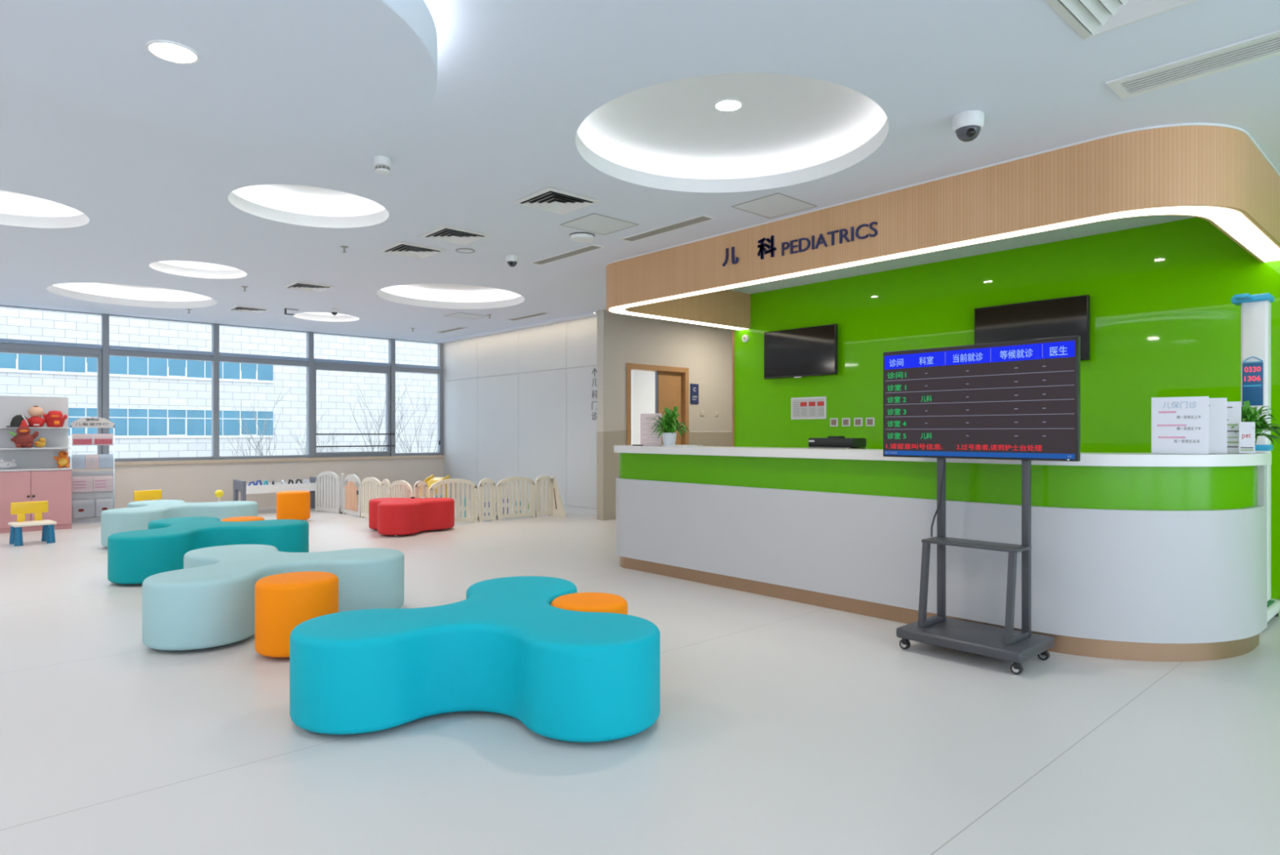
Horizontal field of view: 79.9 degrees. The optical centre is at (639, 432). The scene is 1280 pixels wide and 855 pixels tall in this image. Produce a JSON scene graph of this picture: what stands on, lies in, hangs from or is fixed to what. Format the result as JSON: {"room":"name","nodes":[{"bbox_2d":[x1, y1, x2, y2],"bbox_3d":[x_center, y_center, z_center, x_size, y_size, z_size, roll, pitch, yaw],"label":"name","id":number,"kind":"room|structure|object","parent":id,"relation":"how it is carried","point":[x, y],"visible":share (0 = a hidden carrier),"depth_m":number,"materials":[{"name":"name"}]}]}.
{"room":"hospital interior","nodes":[
{"label":"hospital interior","id":0,"kind":"room"},
{"bbox_2d":[68,454,444,508],"bbox_3d":[-7.912,0.807,10.772,11.200,0.785,0.235,0,0,-42],"label":"wall","id":1,"kind":"structure","parent":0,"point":[187,482],"depth_m":12.09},
{"bbox_2d":[0,305,102,462],"bbox_3d":[-8.225,-0.642,10.447,1.429,2.115,0.135,0,0,-42],"label":"window","id":2,"kind":"structure","parent":1,"relation":"attached to","point":[6,345],"depth_m":10.59,"materials":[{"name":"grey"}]},
{"bbox_2d":[101,313,213,462],"bbox_3d":[-7.168,-0.642,11.409,1.421,2.115,0.135,0,0,-42],"label":"window","id":3,"kind":"structure","parent":1,"relation":"attached to","point":[108,350],"depth_m":11.14,"materials":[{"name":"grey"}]},
{"bbox_2d":[211,323,309,459],"bbox_3d":[-6.114,-0.642,12.369,1.433,2.115,0.135,0,0,-42],"label":"window","id":4,"kind":"structure","parent":1,"relation":"attached to","point":[219,357],"depth_m":11.96,"materials":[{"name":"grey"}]},
{"bbox_2d":[257,492,441,507],"bbox_3d":[-7.853,1.160,10.707,11.200,0.080,0.012,0,0,-42],"label":"baseboard","id":5,"kind":"structure","parent":1,"relation":"attached to","point":[263,504],"depth_m":12.37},
{"bbox_2d":[306,331,395,457],"bbox_3d":[-5.024,-0.642,13.346,1.497,2.115,0.157,0,0,-42],"label":"window","id":6,"kind":"structure","parent":1,"relation":"attached to","point":[314,364],"depth_m":13.03,"materials":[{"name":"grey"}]},
{"bbox_2d":[388,338,443,456],"bbox_3d":[-4.135,-0.642,14.167,1.043,2.115,0.140,0,0,-42],"label":"window","id":7,"kind":"structure","parent":1,"relation":"attached to","point":[438,370],"depth_m":14.14,"materials":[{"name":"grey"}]},
{"bbox_2d":[443,315,596,508],"bbox_3d":[-2.046,-0.250,12.721,0.100,2.900,5.050,0,0,-42],"label":"wall","id":8,"kind":"structure","parent":0,"point":[532,425],"depth_m":12.43,"materials":[{"name":"paint"}]},
{"bbox_2d":[450,492,596,515],"bbox_3d":[-2.054,1.150,12.647,0.012,0.100,4.950,0,0,-42],"label":"baseboard","id":9,"kind":"structure","parent":8,"relation":"attached to","point":[575,509],"depth_m":11.45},
{"bbox_2d":[631,369,632,444],"bbox_3d":[-0.253,-0.250,12.995,2.880,2.900,3.040,0,0,-42],"label":"wall","id":10,"kind":"structure","parent":0,"point":[631,370],"depth_m":15.00,"materials":[{"name":"paint"}]},
{"bbox_2d":[0,497,1279,854],"bbox_3d":[-0.686,1.260,5.210,14.400,0.120,18.030,0,0,-42],"label":"floor","id":11,"kind":"structure","parent":0,"point":[782,726],"depth_m":2.90,"materials":[{"name":"tile"}]},
{"bbox_2d":[8,500,57,546],"bbox_3d":[-6.628,0.978,8.341,0.320,0.445,0.370,0,0,41],"label":"child chair","id":12,"kind":"object","parent":11,"relation":"on","point":[20,508],"visible":1,"depth_m":8.35,"materials":[{"name":"yellow plastic"}]},
{"bbox_2d":[0,395,72,533],"bbox_3d":[-7.573,0.370,9.486,0.820,1.660,0.454,0,0,-42],"label":"tall cabinet","id":13,"kind":"object","parent":11,"relation":"on","point":[37,476],"visible":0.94,"depth_m":9.49,"materials":[{"name":"laminate"}]},
{"bbox_2d":[0,458,17,469],"bbox_3d":[-7.704,0.375,9.317,0.188,0.130,0.117,0,0,-42],"label":"cat","id":14,"kind":"object","parent":13,"relation":"on","point":[3,464],"visible":1,"depth_m":9.29},
{"bbox_2d":[6,414,29,426],"bbox_3d":[-7.634,-0.150,9.386,0.225,0.150,0.190,0,0,-42],"label":"hat","id":15,"kind":"object","parent":13,"relation":"on","point":[16,420],"visible":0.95,"depth_m":9.33,"materials":[{"name":"black fabric"}]},
{"bbox_2d":[8,418,39,447],"bbox_3d":[-7.498,0.004,9.301,0.218,0.349,0.231,0,0,0],"label":"plush animal","id":16,"kind":"object","parent":13,"relation":"on","point":[24,438],"visible":1,"depth_m":9.27},
{"bbox_2d":[0,426,70,428],"bbox_3d":[-7.592,-0.066,9.499,0.800,0.018,0.230,0,0,-42],"label":"shelf","id":17,"kind":"object","parent":13,"relation":"attached to","point":[0,427],"depth_m":9.49,"materials":[{"name":"white laminate"}]},
{"bbox_2d":[0,446,71,449],"bbox_3d":[-7.551,0.189,9.455,0.800,0.018,0.350,0,0,-42],"label":"shelf","id":18,"kind":"object","parent":13,"relation":"attached to","point":[1,447],"depth_m":9.47,"materials":[{"name":"white laminate"}]},
{"bbox_2d":[26,405,46,426],"bbox_3d":[-7.496,-0.207,9.500,0.177,0.265,0.163,0,0,-7],"label":"baby doll","id":19,"kind":"object","parent":13,"relation":"on","point":[35,411],"visible":1,"depth_m":9.46,"materials":[{"name":"plastic"}]},
{"bbox_2d":[43,410,67,426],"bbox_3d":[-7.366,-0.180,9.630,0.214,0.210,0.214,0,0,-5],"label":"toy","id":20,"kind":"object","parent":13,"relation":"on","point":[53,418],"visible":1,"depth_m":9.56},
{"bbox_2d":[53,450,69,467],"bbox_3d":[-7.298,0.334,9.674,0.150,0.217,0.160,0,0,-6],"label":"stuffed toy","id":21,"kind":"object","parent":13,"relation":"on","point":[63,460],"visible":0.99,"depth_m":9.63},
{"bbox_2d":[70,416,114,525],"bbox_3d":[-7.250,0.492,10.115,0.495,1.415,0.280,0,0,-42],"label":"magazine rack","id":22,"kind":"object","parent":11,"relation":"on","point":[86,422],"visible":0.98,"depth_m":10.05,"materials":[{"name":"silver metal"}]},
{"bbox_2d":[71,454,84,468],"bbox_3d":[-7.294,0.370,9.933,0.135,0.180,0.014,0,0,-42],"label":"magazine","id":23,"kind":"object","parent":22,"relation":"in","point":[77,460],"visible":0.96,"depth_m":9.93,"materials":[{"name":"white paper"}]},
{"bbox_2d":[72,499,89,518],"bbox_3d":[-7.273,0.985,9.951,0.180,0.230,0.013,0,0,-42],"label":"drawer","id":24,"kind":"object","parent":22,"relation":"in","point":[81,508],"visible":1,"depth_m":9.95,"materials":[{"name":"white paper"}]},
{"bbox_2d":[71,475,93,492],"bbox_3d":[-7.262,0.667,9.961,0.220,0.205,0.014,0,0,-42],"label":"magazine","id":25,"kind":"object","parent":22,"relation":"in","point":[83,483],"visible":1,"depth_m":9.96,"materials":[{"name":"pink paper"}]},
{"bbox_2d":[73,480,85,488],"bbox_3d":[-7.281,0.672,9.936,0.128,0.094,0.002,0,0,-42],"label":"print","id":26,"kind":"object","parent":25,"relation":"attached to","point":[77,484],"depth_m":9.94,"materials":[{"name":"pink"}]},
{"bbox_2d":[71,433,93,445],"bbox_3d":[-7.262,0.085,9.961,0.220,0.150,0.014,0,0,-42],"label":"magazine","id":27,"kind":"object","parent":22,"relation":"in","point":[77,438],"visible":1,"depth_m":9.95,"materials":[{"name":"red paper"}]},
{"bbox_2d":[85,453,98,468],"bbox_3d":[-7.186,0.370,10.030,0.145,0.180,0.014,0,0,-42],"label":"magazine","id":28,"kind":"object","parent":22,"relation":"in","point":[91,460],"visible":1,"depth_m":10.03,"materials":[{"name":"pink paper"}]},
{"bbox_2d":[93,475,113,491],"bbox_3d":[-7.098,0.667,10.111,0.215,0.205,0.014,0,0,-42],"label":"magazine","id":29,"kind":"object","parent":22,"relation":"in","point":[100,483],"visible":1,"depth_m":10.11,"materials":[{"name":"pink paper"}]},
{"bbox_2d":[93,433,113,444],"bbox_3d":[-7.098,0.085,10.111,0.215,0.150,0.014,0,0,-42],"label":"magazine","id":30,"kind":"object","parent":22,"relation":"in","point":[98,438],"visible":1,"depth_m":10.11,"materials":[{"name":"red paper"}]},
{"bbox_2d":[96,497,113,516],"bbox_3d":[-7.087,0.985,10.121,0.185,0.230,0.013,0,0,-42],"label":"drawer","id":31,"kind":"object","parent":22,"relation":"in","point":[102,504],"visible":0.82,"depth_m":10.11,"materials":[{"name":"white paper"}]},
{"bbox_2d":[99,453,113,467],"bbox_3d":[-7.074,0.370,10.133,0.150,0.180,0.014,0,0,-42],"label":"magazine","id":32,"kind":"object","parent":22,"relation":"in","point":[106,460],"visible":1,"depth_m":10.13,"materials":[{"name":"white paper"}]},
{"bbox_2d":[133,488,161,501],"bbox_3d":[-6.404,0.978,10.033,0.320,0.445,0.370,0,0,36],"label":"child chair","id":33,"kind":"object","parent":11,"relation":"on","point":[145,495],"visible":0.35,"depth_m":10.09,"materials":[{"name":"yellow plastic"}]},
{"bbox_2d":[101,499,257,546],"bbox_3d":[-5.400,1.002,8.786,1.420,0.395,1.550,0,0,40],"label":"bench","id":34,"kind":"object","parent":11,"relation":"on","point":[137,515],"visible":0.56,"depth_m":8.43,"materials":[{"name":"teal leather"}]},
{"bbox_2d":[107,516,308,583],"bbox_3d":[-3.959,1.002,6.875,1.420,0.395,1.550,0,0,43],"label":"bench","id":35,"kind":"object","parent":11,"relation":"on","point":[133,556],"visible":0.73,"depth_m":6.33,"materials":[{"name":"teal plastic"}]},
{"bbox_2d":[221,515,264,521],"bbox_3d":[-3.791,1.002,7.299,0.376,0.395,0.376,0,0,-42],"label":"round stool","id":36,"kind":"object","parent":11,"relation":"on","point":[243,517],"visible":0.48,"depth_m":7.22,"materials":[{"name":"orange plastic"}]},
{"bbox_2d":[142,543,404,650],"bbox_3d":[-2.285,1.002,5.003,1.420,0.395,1.550,0,0,-19],"label":"bench","id":37,"kind":"object","parent":11,"relation":"on","point":[210,602],"visible":0.82,"depth_m":4.39,"materials":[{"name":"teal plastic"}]},
{"bbox_2d":[233,476,324,508],"bbox_3d":[-5.523,0.950,11.713,1.160,0.500,0.520,0,0,-42],"label":"table","id":38,"kind":"object","parent":11,"relation":"on","point":[241,486],"visible":0.67,"depth_m":11.48,"materials":[{"name":"white laminate"}]},
{"bbox_2d":[276,490,310,519],"bbox_3d":[-4.721,0.995,10.415,0.420,0.410,0.420,0,0,-42],"label":"round stool","id":39,"kind":"object","parent":11,"relation":"on","point":[291,504],"visible":0.85,"depth_m":10.24,"materials":[{"name":"orange leather"}]},
{"bbox_2d":[254,571,338,657],"bbox_3d":[-1.881,0.993,4.200,0.420,0.415,0.420,0,0,-42],"label":"round stool","id":40,"kind":"object","parent":11,"relation":"on","point":[282,601],"visible":0.66,"depth_m":4.02,"materials":[{"name":"orange leather"}]},
{"bbox_2d":[368,497,454,536],"bbox_3d":[-2.846,1.008,9.282,1.047,0.385,0.970,0,0,1],"label":"bench","id":41,"kind":"object","parent":11,"relation":"on","point":[395,516],"visible":0.99,"depth_m":9.16,"materials":[{"name":"red leather"}]},
{"bbox_2d":[420,474,449,497],"bbox_3d":[-3.447,0.950,12.486,0.350,0.500,0.690,0,0,19],"label":"slide","id":42,"kind":"object","parent":11,"relation":"on","point":[430,480],"visible":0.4,"depth_m":12.65,"materials":[{"name":"yellow plastic"}]},
{"bbox_2d":[315,471,565,522],"bbox_3d":[-3.119,0.890,10.602,3.971,0.620,1.709,0,0,8],"label":"fence","id":43,"kind":"object","parent":11,"relation":"on","point":[340,496],"visible":0.89,"depth_m":10.74,"materials":[{"name":"beige plastic"}]},
{"bbox_2d":[289,575,660,742],"bbox_3d":[-0.552,1.000,3.418,1.420,0.400,1.550,0,0,34],"label":"bench","id":44,"kind":"object","parent":11,"relation":"on","point":[569,675],"visible":1,"depth_m":3.05,"materials":[{"name":"teal plastic"}]},
{"bbox_2d":[551,591,627,614],"bbox_3d":[-0.248,1.002,3.740,0.376,0.395,0.376,0,0,-42],"label":"round stool","id":45,"kind":"object","parent":11,"relation":"on","point":[593,602],"visible":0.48,"depth_m":3.66,"materials":[{"name":"orange leather"}]},
{"bbox_2d":[613,444,1271,661],"bbox_3d":[1.603,0.656,5.637,1.100,1.088,4.598,0,0,-42],"label":"reception desk","id":46,"kind":"object","parent":11,"relation":"on","point":[1135,556],"depth_m":4.42,"materials":[{"name":"white laminate"}]},
{"bbox_2d":[640,413,662,445],"bbox_3d":[0.098,-0.030,6.756,0.215,0.285,0.060,0,0,30],"label":"holder","id":47,"kind":"object","parent":46,"relation":"on","point":[646,424],"visible":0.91,"depth_m":6.76,"materials":[{"name":"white plastic"}]},
{"bbox_2d":[650,406,688,445],"bbox_3d":[0.259,-0.058,6.576,0.400,0.340,0.405,0,0,-42],"label":"potted plant","id":48,"kind":"object","parent":46,"relation":"on","point":[669,422],"visible":1,"depth_m":6.54,"materials":[{"name":"green plant"}]},
{"bbox_2d":[808,435,866,448],"bbox_3d":[1.506,0.224,5.846,0.206,0.402,0.390,0,0,-42],"label":"printer","id":49,"kind":"object","parent":46,"relation":"on","point":[831,442],"visible":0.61,"depth_m":5.75,"materials":[{"name":"black plastic"}]},
{"bbox_2d":[613,444,1271,466],"bbox_3d":[1.603,0.143,5.637,1.100,0.062,4.598,0,0,-42],"label":"countertop","id":50,"kind":"structure","parent":46,"relation":"on","point":[1091,459],"depth_m":4.42,"materials":[{"name":"stone"}]},
{"bbox_2d":[1151,395,1208,454],"bbox_3d":[2.855,-0.040,4.046,0.248,0.303,0.060,0,0,36],"label":"sign","id":51,"kind":"object","parent":46,"relation":"on","point":[1179,424],"visible":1,"depth_m":4.04,"materials":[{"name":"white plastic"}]},
{"bbox_2d":[1208,397,1226,453],"bbox_3d":[3.060,-0.038,4.118,0.160,0.300,0.060,0,0,36],"label":"holder","id":52,"kind":"object","parent":46,"relation":"on","point":[1217,406],"visible":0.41,"depth_m":4.09,"materials":[{"name":"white plastic"}]},
{"bbox_2d":[1226,401,1241,453],"bbox_3d":[3.249,-0.030,4.208,0.095,0.285,0.060,0,0,36],"label":"holder","id":53,"kind":"object","parent":46,"relation":"on","point":[1233,408],"visible":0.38,"depth_m":4.20,"materials":[{"name":"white plastic"}]},
{"bbox_2d":[1238,422,1255,453],"bbox_3d":[3.269,0.026,4.119,0.068,0.172,0.060,0,0,36],"label":"holder","id":54,"kind":"object","parent":46,"relation":"on","point":[1246,443],"visible":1,"depth_m":4.12,"materials":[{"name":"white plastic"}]},
{"bbox_2d":[1231,400,1279,444],"bbox_3d":[3.406,-0.035,4.294,0.467,0.294,0.458,0,0,-42],"label":"potted plant","id":55,"kind":"object","parent":46,"relation":"on","point":[1249,414],"visible":0.34,"depth_m":4.23,"materials":[{"name":"green plant"}]},
{"bbox_2d":[896,457,1054,674],"bbox_3d":[1.809,0.390,4.148,0.450,1.620,0.670,0,0,-42],"label":"display stand","id":56,"kind":"object","parent":11,"relation":"on","point":[1006,643],"visible":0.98,"depth_m":4.06,"materials":[{"name":"grey metal"}]},
{"bbox_2d":[930,459,946,536],"bbox_3d":[1.708,0.373,4.377,0.082,0.446,0.025,0,0,28],"label":"power cable","id":57,"kind":"object","parent":56,"relation":"attached to","point":[944,460],"visible":1,"depth_m":4.37,"materials":[{"name":"black plastic"}]},
{"bbox_2d":[921,536,1031,552],"bbox_3d":[1.830,0.606,4.177,0.200,0.018,0.519,0,0,-42],"label":"shelf","id":58,"kind":"object","parent":56,"relation":"attached to","point":[1026,547],"depth_m":4.11,"materials":[{"name":"grey metal"}]},
{"bbox_2d":[883,335,1079,461],"bbox_3d":[1.841,-0.173,4.232,0.050,0.630,1.072,0,0,-42],"label":"screen","id":59,"kind":"object","parent":56,"relation":"attached to","point":[1016,399],"visible":1,"depth_m":4.15,"materials":[{"name":"black plastic"}]},
{"bbox_2d":[1231,293,1279,622],"bbox_3d":[3.879,0.147,4.934,0.620,2.105,0.325,0,0,-42],"label":"scale","id":60,"kind":"object","parent":11,"relation":"on","point":[1255,309],"visible":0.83,"depth_m":4.99,"materials":[{"name":"white plastic"}]},
{"bbox_2d":[0,0,1279,343],"bbox_3d":[-0.686,-1.700,5.210,14.400,0.001,18.030,0,0,-42],"label":"ceiling","id":61,"kind":"structure","parent":0,"point":[517,80],"depth_m":4.44,"materials":[{"name":"paint"}]},
{"bbox_2d":[0,190,89,228],"bbox_3d":[-4.865,-1.817,5.774,1.450,0.235,1.450,0,0,-42],"label":"recessed light","id":62,"kind":"object","parent":61,"relation":"in","point":[16,209],"visible":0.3,"depth_m":6.35,"materials":[{"name":"paint"}]},
{"bbox_2d":[46,282,217,308],"bbox_3d":[-6.282,-1.817,9.534,2.070,0.235,2.070,0,0,-42],"label":"recessed light","id":63,"kind":"object","parent":61,"relation":"in","point":[127,295],"visible":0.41,"depth_m":10.26,"materials":[{"name":"paint"}]},
{"bbox_2d":[149,260,247,279],"bbox_3d":[-4.603,-1.817,7.990,1.186,0.235,1.186,0,0,-42],"label":"recessed light","id":64,"kind":"object","parent":61,"relation":"in","point":[188,268],"visible":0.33,"depth_m":8.39,"materials":[{"name":"paint"}]},
{"bbox_2d":[0,0,437,140],"bbox_3d":[-1.699,-1.572,2.899,1.800,0.256,1.800,0,0,-42],"label":"ceiling disc","id":65,"kind":"object","parent":61,"relation":"hanging from","point":[260,69],"visible":1,"depth_m":2.99,"materials":[{"name":"paint"}]},
{"bbox_2d":[145,40,199,64],"bbox_3d":[-1.777,-1.447,2.910,0.180,0.006,0.180,0,0,-42],"label":"recessed light","id":66,"kind":"object","parent":65,"relation":"attached to","point":[172,51],"depth_m":2.90,"materials":[{"name":"paint"}]},
{"bbox_2d":[226,305,270,313],"bbox_3d":[-5.369,-1.689,10.488,0.440,0.022,0.440,0,0,-42],"label":"ceiling vent","id":67,"kind":"object","parent":61,"relation":"in","point":[236,308],"visible":1,"depth_m":10.45,"materials":[{"name":"grey"}]},
{"bbox_2d":[282,280,333,292],"bbox_3d":[-3.845,-1.689,8.873,0.440,0.022,0.440,0,0,-42],"label":"ceiling vent","id":68,"kind":"object","parent":61,"relation":"in","point":[295,285],"visible":1,"depth_m":8.84,"materials":[{"name":"grey"}]},
{"bbox_2d":[227,184,389,227],"bbox_3d":[-2.485,-1.817,5.786,1.414,0.235,1.414,0,0,-42],"label":"recessed light","id":69,"kind":"object","parent":61,"relation":"in","point":[300,205],"visible":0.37,"depth_m":6.27,"materials":[{"name":"paint"}]},
{"bbox_2d":[292,311,359,321],"bbox_3d":[-4.601,-1.817,11.224,1.210,0.235,1.210,0,0,-42],"label":"recessed light","id":70,"kind":"object","parent":61,"relation":"in","point":[326,317],"visible":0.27,"depth_m":11.64,"materials":[{"name":"paint"}]},
{"bbox_2d":[373,155,391,174],"bbox_3d":[-1.595,-1.655,4.737,0.110,0.087,0.110,0,0,-42],"label":"smoke detector","id":71,"kind":"object","parent":61,"relation":"attached to","point":[382,165],"visible":1,"depth_m":4.70,"materials":[{"name":"white plastic"}]},
{"bbox_2d":[378,241,446,258],"bbox_3d":[-2.115,-1.689,7.107,0.460,0.022,0.460,0,0,-42],"label":"ceiling vent","id":72,"kind":"object","parent":61,"relation":"in","point":[401,248],"visible":1,"depth_m":7.08,"materials":[{"name":"grey"}]},
{"bbox_2d":[376,283,524,309],"bbox_3d":[-2.355,-1.817,9.591,2.096,0.235,2.096,0,0,-42],"label":"recessed light","id":73,"kind":"object","parent":61,"relation":"in","point":[443,295],"visible":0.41,"depth_m":10.37,"materials":[{"name":"paint"}]},
{"bbox_2d":[418,225,491,244],"bbox_3d":[-1.588,-1.689,6.573,0.450,0.022,0.450,0,0,-42],"label":"ceiling vent","id":74,"kind":"object","parent":61,"relation":"in","point":[444,233],"visible":1,"depth_m":6.54,"materials":[{"name":"grey"}]},
{"bbox_2d":[445,312,486,319],"bbox_3d":[-2.523,-1.697,11.091,0.470,0.004,0.440,0,0,-42],"label":"access panel","id":75,"kind":"object","parent":61,"relation":"attached to","point":[462,315],"visible":1,"depth_m":11.05,"materials":[{"name":"white"}]},
{"bbox_2d":[429,311,594,343],"bbox_3d":[-2.287,-1.682,12.462,0.015,0.034,4.870,0,0,-42],"label":"trim","id":76,"kind":"structure","parent":61,"relation":"attached to","point":[591,312],"depth_m":12.05,"materials":[{"name":"paint"}]},
{"bbox_2d":[505,254,518,266],"bbox_3d":[-1.230,-1.648,7.353,0.122,0.103,0.122,0,0,-42],"label":"dome camera","id":77,"kind":"object","parent":61,"relation":"attached to","point":[512,260],"visible":1,"depth_m":7.31,"materials":[{"name":"white plastic"}]},
{"bbox_2d":[505,311,551,320],"bbox_3d":[-1.636,-1.694,11.127,0.150,0.009,0.950,0,0,-42],"label":"ceiling vent","id":78,"kind":"object","parent":61,"relation":"in","point":[540,313],"visible":1,"depth_m":11.09,"materials":[{"name":"white plastic"}]},
{"bbox_2d":[512,186,601,214],"bbox_3d":[-0.611,-1.689,5.610,0.470,0.022,0.470,0,0,-42],"label":"ceiling vent","id":79,"kind":"object","parent":61,"relation":"in","point":[550,199],"visible":1,"depth_m":5.59,"materials":[{"name":"grey"}]},
{"bbox_2d":[528,244,604,265],"bbox_3d":[-0.712,-1.694,7.289,0.150,0.009,1.000,0,0,-42],"label":"ceiling vent","id":80,"kind":"object","parent":61,"relation":"in","point":[590,247],"visible":1,"depth_m":7.24,"materials":[{"name":"white plastic"}]},
{"bbox_2d":[569,231,595,242],"bbox_3d":[-0.498,-1.677,6.578,0.216,0.045,0.216,0,0,-42],"label":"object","id":81,"kind":"object","parent":61,"relation":"attached to","point":[580,237],"visible":1,"depth_m":6.52,"materials":[{"name":"white plastic"}]},
{"bbox_2d":[560,213,638,235],"bbox_3d":[-0.330,-1.697,6.231,0.470,0.004,0.440,0,0,-42],"label":"access panel","id":82,"kind":"object","parent":61,"relation":"attached to","point":[593,223],"visible":1,"depth_m":6.21,"materials":[{"name":"white"}]},
{"bbox_2d":[618,213,715,242],"bbox_3d":[0.210,-1.694,6.358,0.150,0.009,1.000,0,0,-42],"label":"ceiling vent","id":83,"kind":"object","parent":61,"relation":"in","point":[703,218],"visible":1,"depth_m":6.31,"materials":[{"name":"white plastic"}]},
{"bbox_2d":[575,72,888,192],"bbox_3d":[0.522,-1.817,4.512,2.100,0.235,2.100,0,0,-42],"label":"recessed light","id":84,"kind":"object","parent":61,"relation":"in","point":[726,132],"visible":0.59,"depth_m":4.91,"materials":[{"name":"paint"}]},
{"bbox_2d":[731,192,817,218],"bbox_3d":[1.005,-1.697,5.729,0.470,0.004,0.440,0,0,-42],"label":"access panel","id":85,"kind":"object","parent":61,"relation":"attached to","point":[778,204],"visible":1,"depth_m":5.72,"materials":[{"name":"white"}]},
{"bbox_2d":[604,122,1279,329],"bbox_3d":[2.097,-1.473,6.622,2.243,0.452,5.206,0,0,-42],"label":"canopy","id":86,"kind":"object","parent":61,"relation":"attached to","point":[1217,174],"visible":1,"depth_m":5.07,"materials":[{"name":"brown wood"}]},
{"bbox_2d":[951,110,984,142],"bbox_3d":[1.761,-1.632,4.103,0.159,0.134,0.159,0,0,-42],"label":"dome camera","id":87,"kind":"object","parent":61,"relation":"attached to","point":[967,126],"visible":1,"depth_m":4.05,"materials":[{"name":"white plastic"}]},
{"bbox_2d":[1044,0,1199,39],"bbox_3d":[1.900,-1.689,2.919,0.540,0.022,0.540,0,0,-42],"label":"ceiling vent","id":88,"kind":"object","parent":61,"relation":"in","point":[1089,19],"visible":1,"depth_m":3.06,"materials":[{"name":"white plastic"}]},
{"bbox_2d":[1106,29,1279,99],"bbox_3d":[2.755,-1.694,3.346,0.260,0.009,1.200,0,0,-42],"label":"ceiling vent","id":89,"kind":"object","parent":61,"relation":"in","point":[1266,46],"visible":1,"depth_m":3.52,"materials":[{"name":"grey"}]},
{"bbox_2d":[596,431,732,519],"bbox_3d":[0.702,0.589,11.711,3.395,1.222,0.145,0,0,-42],"label":"wall","id":90,"kind":"structure","parent":0,"point":[607,460],"depth_m":10.62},
{"bbox_2d":[596,309,734,431],"bbox_3d":[0.703,-0.863,11.714,3.390,1.674,0.140,0,0,-42],"label":"wall","id":91,"kind":"structure","parent":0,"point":[706,351],"depth_m":11.33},
{"bbox_2d":[626,362,688,444],"bbox_3d":[0.225,0.105,11.273,1.250,2.190,0.170,0,0,-42],"label":"door","id":92,"kind":"structure","parent":91,"relation":"attached to","point":[672,383],"depth_m":11.44,"materials":[{"name":"brown wood"}]},
{"bbox_2d":[689,383,698,404],"bbox_3d":[0.836,-0.600,11.732,0.180,0.310,0.014,0,0,-42],"label":"door sign","id":93,"kind":"object","parent":91,"relation":"attached to","point":[694,388],"visible":1,"depth_m":11.72,"materials":[{"name":"blue"}]},
{"bbox_2d":[632,369,732,444],"bbox_3d":[4.515,-0.250,9.999,0.140,2.900,17.710,0,0,-42],"label":"wall","id":94,"kind":"structure","parent":0,"point":[643,381],"depth_m":14.81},
{"bbox_2d":[734,217,1279,599],"bbox_3d":[4.779,-0.250,5.446,0.140,2.900,10.620,0,0,-42],"label":"wall","id":95,"kind":"structure","parent":0,"point":[1164,322],"depth_m":6.45,"materials":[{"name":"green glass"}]},
{"bbox_2d":[732,330,734,446],"bbox_3d":[1.195,-0.025,9.383,0.164,2.450,0.030,0,0,-42],"label":"trim","id":96,"kind":"structure","parent":95,"relation":"attached to","point":[733,331],"depth_m":9.32,"materials":[{"name":"brown wood"}]},
{"bbox_2d":[764,323,837,378],"bbox_3d":[1.792,-0.892,8.548,0.099,0.553,0.969,0,0,-42],"label":"wall screen","id":97,"kind":"object","parent":95,"relation":"attached to","point":[811,351],"visible":1,"depth_m":8.50,"materials":[{"name":"black plastic"}]},
{"bbox_2d":[791,395,826,419],"bbox_3d":[1.876,-0.277,8.521,0.014,0.246,0.464,0,0,-42],"label":"notice","id":98,"kind":"object","parent":95,"relation":"attached to","point":[807,407],"visible":1,"depth_m":8.51,"materials":[{"name":"paper"}]},
{"bbox_2d":[974,294,1089,360],"bbox_3d":[3.438,-0.875,6.740,0.099,0.556,0.955,0,0,-42],"label":"wall screen","id":99,"kind":"object","parent":95,"relation":"attached to","point":[1069,316],"visible":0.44,"depth_m":6.66,"materials":[{"name":"black plastic"}]},
{"label":"outside","id":100,"kind":"structure","parent":0,"visible":0},
{"bbox_3d":[-13.649,1.900,37.278,150.000,0.200,46.490,0,0,-42],"label":"ground","id":101,"kind":"structure","parent":100,"visible":0},
{"bbox_2d":[0,306,437,457],"bbox_3d":[-33.974,-7.000,59.607,120.000,17.600,14.100,0,0,-42],"label":"office building","id":102,"kind":"structure","parent":101,"relation":"on","point":[159,407],"depth_m":53.60,"materials":[{"name":"stone"}]},
{"bbox_2d":[221,385,289,455],"bbox_3d":[-9.214,0.316,18.697,2.240,2.981,1.982,0,0,-42],"label":"bare shrub","id":103,"kind":"object","parent":101,"relation":"on","point":[260,438],"visible":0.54,"depth_m":18.51,"materials":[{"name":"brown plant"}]},
{"bbox_2d":[288,406,334,454],"bbox_3d":[-8.601,0.546,20.452,2.162,2.517,2.092,0,0,-22],"label":"bare shrub","id":104,"kind":"object","parent":101,"relation":"on","point":[329,406],"visible":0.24,"depth_m":20.50,"materials":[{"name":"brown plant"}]},
{"bbox_2d":[348,377,422,451],"bbox_3d":[-7.434,0.110,21.314,1.984,3.396,2.631,0,0,-42],"label":"bare shrub","id":105,"kind":"object","parent":101,"relation":"on","point":[402,414],"visible":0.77,"depth_m":21.12,"materials":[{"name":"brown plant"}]},
{"bbox_2d":[383,382,437,453],"bbox_3d":[-6.322,0.131,22.423,1.990,3.354,2.262,0,0,18],"label":"bare shrub","id":106,"kind":"object","parent":101,"relation":"on","point":[432,433],"visible":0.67,"depth_m":22.12,"materials":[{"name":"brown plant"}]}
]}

